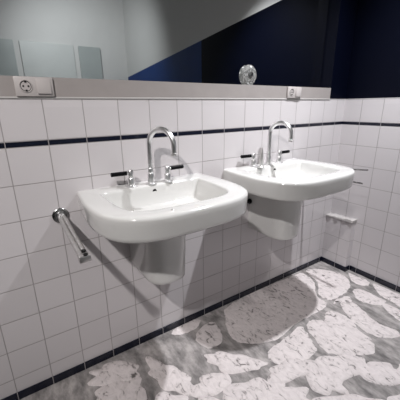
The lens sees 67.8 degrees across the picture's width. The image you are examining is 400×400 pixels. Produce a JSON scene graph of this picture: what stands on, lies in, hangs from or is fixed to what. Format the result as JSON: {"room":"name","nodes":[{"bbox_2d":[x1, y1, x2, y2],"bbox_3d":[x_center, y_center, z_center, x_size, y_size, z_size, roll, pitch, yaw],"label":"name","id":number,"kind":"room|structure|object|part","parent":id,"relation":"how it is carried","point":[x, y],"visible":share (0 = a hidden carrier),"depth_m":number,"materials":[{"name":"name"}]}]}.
{"room":"bathroom","nodes":[
{"label":"bathroom","id":0,"kind":"room"},
{"bbox_2d":[0,75,330,98],"bbox_3d":[-0.778,-0.452,1.206,3.905,0.073,0.300,-12,21,-32],"label":"ledge","id":1,"kind":"structure","parent":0,"point":[63,87],"depth_m":1.41,"materials":[{"name":"grey metal"}]},
{"bbox_2d":[0,97,329,99],"bbox_3d":[-0.699,-0.380,1.105,3.905,0.007,0.024,-12,21,-32],"label":"trim","id":2,"kind":"structure","parent":1,"relation":"attached to","point":[0,97],"depth_m":1.33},
{"bbox_2d":[0,0,357,399],"bbox_3d":[-0.658,-0.679,1.220,4.200,3.330,0.300,-12,21,-32],"label":"wall","id":3,"kind":"structure","parent":0,"point":[59,313],"depth_m":1.47,"materials":[{"name":"white tile"}]},
{"bbox_2d":[13,76,54,96],"bbox_3d":[-0.624,-0.427,1.121,0.130,0.070,0.018,-12,21,-32],"label":"wall socket","id":4,"kind":"object","parent":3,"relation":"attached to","point":[24,86],"visible":1,"depth_m":1.12,"materials":[{"name":"beige plastic"}]},
{"bbox_2d":[19,80,32,92],"bbox_3d":[-0.646,-0.423,1.103,0.045,0.045,0.004,-12,21,-32],"label":"outlet","id":5,"kind":"object","parent":4,"relation":"attached to","point":[25,86],"depth_m":1.10,"materials":[{"name":"beige plastic"}]},
{"bbox_2d":[52,208,90,263],"bbox_3d":[-0.490,0.120,1.129,0.068,0.072,0.422,-12,21,-32],"label":"support rail","id":6,"kind":"object","parent":3,"relation":"attached to","point":[60,215],"visible":1,"depth_m":1.12,"materials":[{"name":"silver metal"}]},
{"bbox_3d":[-0.605,0.068,1.292,0.068,0.068,0.009,-12,21,-32],"label":"wall plate","id":7,"kind":"part","parent":6,"relation":"part of","materials":[{"name":"silver metal"}]},
{"bbox_3d":[-0.490,0.131,1.133,0.034,0.043,0.381,-12,21,-32],"label":"arm","id":8,"kind":"part","parent":6,"relation":"part of","materials":[{"name":"metal"}]},
{"bbox_2d":[1,256,321,399],"bbox_3d":[-0.621,0.864,1.526,4.042,0.041,0.009,-12,21,-32],"label":"baseboard","id":9,"kind":"structure","parent":3,"relation":"attached to","point":[52,380],"depth_m":1.70,"materials":[{"name":"black tile"}]},
{"bbox_2d":[77,173,247,284],"bbox_3d":[-0.129,0.166,1.343,0.684,0.423,0.505,-12,21,-32],"label":"washbasin","id":10,"kind":"object","parent":3,"relation":"attached to","point":[155,221],"visible":1,"depth_m":1.28,"materials":[{"name":"ceramic"}]},
{"bbox_2d":[110,126,183,187],"bbox_3d":[-0.207,-0.193,1.341,0.362,0.270,0.190,-12,21,-32],"label":"mixer tap","id":11,"kind":"object","parent":10,"relation":"on","point":[167,176],"visible":1,"depth_m":1.36,"materials":[{"name":"silver metal"}]},
{"bbox_3d":[-0.366,-0.117,1.343,0.071,0.020,0.020,-10,20,-28],"label":"lever","id":12,"kind":"part","parent":11,"relation":"part of","materials":[{"name":"black plastic"}]},
{"bbox_3d":[-0.233,-0.115,1.413,0.052,0.078,0.052,-12,21,-32],"label":"spout","id":13,"kind":"part","parent":11,"relation":"part of","materials":[{"name":"silver metal"}]},
{"bbox_3d":[-0.174,-0.209,1.341,0.170,0.239,0.024,11,21,32],"label":"spout","id":14,"kind":"part","parent":11,"relation":"part of","materials":[{"name":"silver metal"}]},
{"bbox_3d":[-0.116,-0.163,1.481,0.071,0.020,0.020,-13,21,-34],"label":"lever","id":15,"kind":"part","parent":11,"relation":"part of","materials":[{"name":"black plastic"}]},
{"bbox_2d":[77,173,247,243],"bbox_3d":[-0.131,0.021,1.297,0.684,0.113,0.505,-12,21,-32],"label":"basin","id":16,"kind":"object","parent":10,"relation":"in","point":[191,203],"depth_m":1.15,"materials":[{"name":"ceramic"}]},
{"bbox_2d":[0,0,328,87],"bbox_3d":[-0.752,-0.915,1.006,3.901,0.929,0.008,-12,21,-32],"label":"mirror","id":17,"kind":"object","parent":3,"relation":"attached to","point":[189,41],"visible":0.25,"depth_m":1.45,"materials":[{"name":"silver glass"}]},
{"bbox_2d":[241,65,256,84],"bbox_3d":[0.292,-0.738,1.758,0.104,0.116,0.042,-7,19,-20],"label":"glass ornament","id":18,"kind":"object","parent":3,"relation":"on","point":[248,73],"visible":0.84,"depth_m":1.74,"materials":[{"name":"grey"}]},
{"bbox_2d":[223,158,354,239],"bbox_3d":[0.551,0.023,1.775,0.684,0.420,0.505,-12,21,-32],"label":"washbasin","id":19,"kind":"object","parent":3,"relation":"attached to","point":[277,192],"visible":0.98,"depth_m":1.73,"materials":[{"name":"ceramic"}]},
{"bbox_2d":[257,148,264,167],"bbox_3d":[0.362,-0.252,1.753,0.044,0.122,0.044,-12,21,-32],"label":"rod","id":20,"kind":"object","parent":19,"relation":"on","point":[261,158],"visible":1,"depth_m":1.75,"materials":[{"name":"metal"}]},
{"bbox_2d":[240,121,292,166],"bbox_3d":[0.448,-0.339,1.784,0.389,0.267,0.187,-12,21,-32],"label":"mixer tap","id":21,"kind":"object","parent":19,"relation":"on","point":[279,152],"visible":1,"depth_m":1.80,"materials":[{"name":"silver metal"}]},
{"bbox_3d":[0.277,-0.262,1.780,0.071,0.020,0.020,-9,19,-24],"label":"lever","id":22,"kind":"part","parent":21,"relation":"part of","materials":[{"name":"black plastic"}]},
{"bbox_3d":[0.426,-0.260,1.849,0.052,0.078,0.052,-12,21,-32],"label":"spout","id":23,"kind":"part","parent":21,"relation":"part of","materials":[{"name":"silver metal"}]},
{"bbox_3d":[0.477,-0.353,1.778,0.156,0.237,0.024,12,22,35],"label":"spout","id":24,"kind":"part","parent":21,"relation":"part of","materials":[{"name":"silver metal"}]},
{"bbox_2d":[223,158,354,200],"bbox_3d":[0.549,-0.123,1.729,0.684,0.113,0.505,-12,21,-32],"label":"basin","id":25,"kind":"object","parent":19,"relation":"in","point":[294,179],"depth_m":1.57,"materials":[{"name":"ceramic"}]},
{"bbox_2d":[286,87,301,97],"bbox_3d":[0.605,-0.687,1.901,0.130,0.070,0.018,-12,21,-32],"label":"wall socket","id":26,"kind":"object","parent":3,"relation":"attached to","point":[292,92],"visible":1,"depth_m":1.89,"materials":[{"name":"beige plastic"}]},
{"bbox_2d":[353,169,367,183],"bbox_3d":[0.888,-0.179,1.984,0.028,0.124,0.448,-12,21,-32],"label":"towel rail","id":27,"kind":"object","parent":3,"relation":"attached to","point":[354,169],"visible":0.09,"depth_m":1.83,"materials":[{"name":"silver metal"}]},
{"bbox_2d":[20,261,399,399],"bbox_3d":[0.569,1.428,-0.106,4.100,0.080,4.200,-12,21,-32],"label":"floor","id":28,"kind":"structure","parent":0,"point":[182,351],"depth_m":1.62,"materials":[{"name":"grey stone"}]},
{"bbox_2d":[87,269,399,399],"bbox_3d":[0.593,0.867,1.534,2.075,0.005,1.323,-12,21,-32],"label":"stone slabs","id":29,"kind":"object","parent":28,"relation":"on","point":[266,314],"visible":1,"depth_m":1.64},
{"bbox_2d":[321,215,355,266],"bbox_3d":[1.140,0.347,2.465,0.058,0.425,0.220,-12,21,-32],"label":"wall","id":30,"kind":"structure","parent":0,"point":[338,233],"depth_m":2.43,"materials":[{"name":"white tile"}]},
{"bbox_2d":[321,257,345,271],"bbox_3d":[1.119,0.538,2.498,0.009,0.041,0.220,-12,21,-32],"label":"baseboard","id":31,"kind":"structure","parent":30,"relation":"attached to","point":[336,265],"depth_m":2.49,"materials":[{"name":"black tile"}]},
{"bbox_2d":[326,213,356,222],"bbox_3d":[1.134,0.137,2.393,0.071,0.018,0.226,-12,21,-32],"label":"wall shelf","id":32,"kind":"object","parent":30,"relation":"on","point":[351,220],"depth_m":2.38,"materials":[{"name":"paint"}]},
{"bbox_2d":[331,0,399,286],"bbox_3d":[2.302,0.010,0.671,0.100,2.280,4.200,-12,21,-32],"label":"wall","id":33,"kind":"structure","parent":0,"point":[370,132],"depth_m":2.12,"materials":[{"name":"white tile"}]},
{"bbox_2d":[349,265,399,292],"bbox_3d":[2.332,1.039,0.863,0.009,0.041,3.971,-12,21,-32],"label":"baseboard","id":34,"kind":"structure","parent":33,"relation":"attached to","point":[356,270],"depth_m":2.27,"materials":[{"name":"black tile"}]}
]}

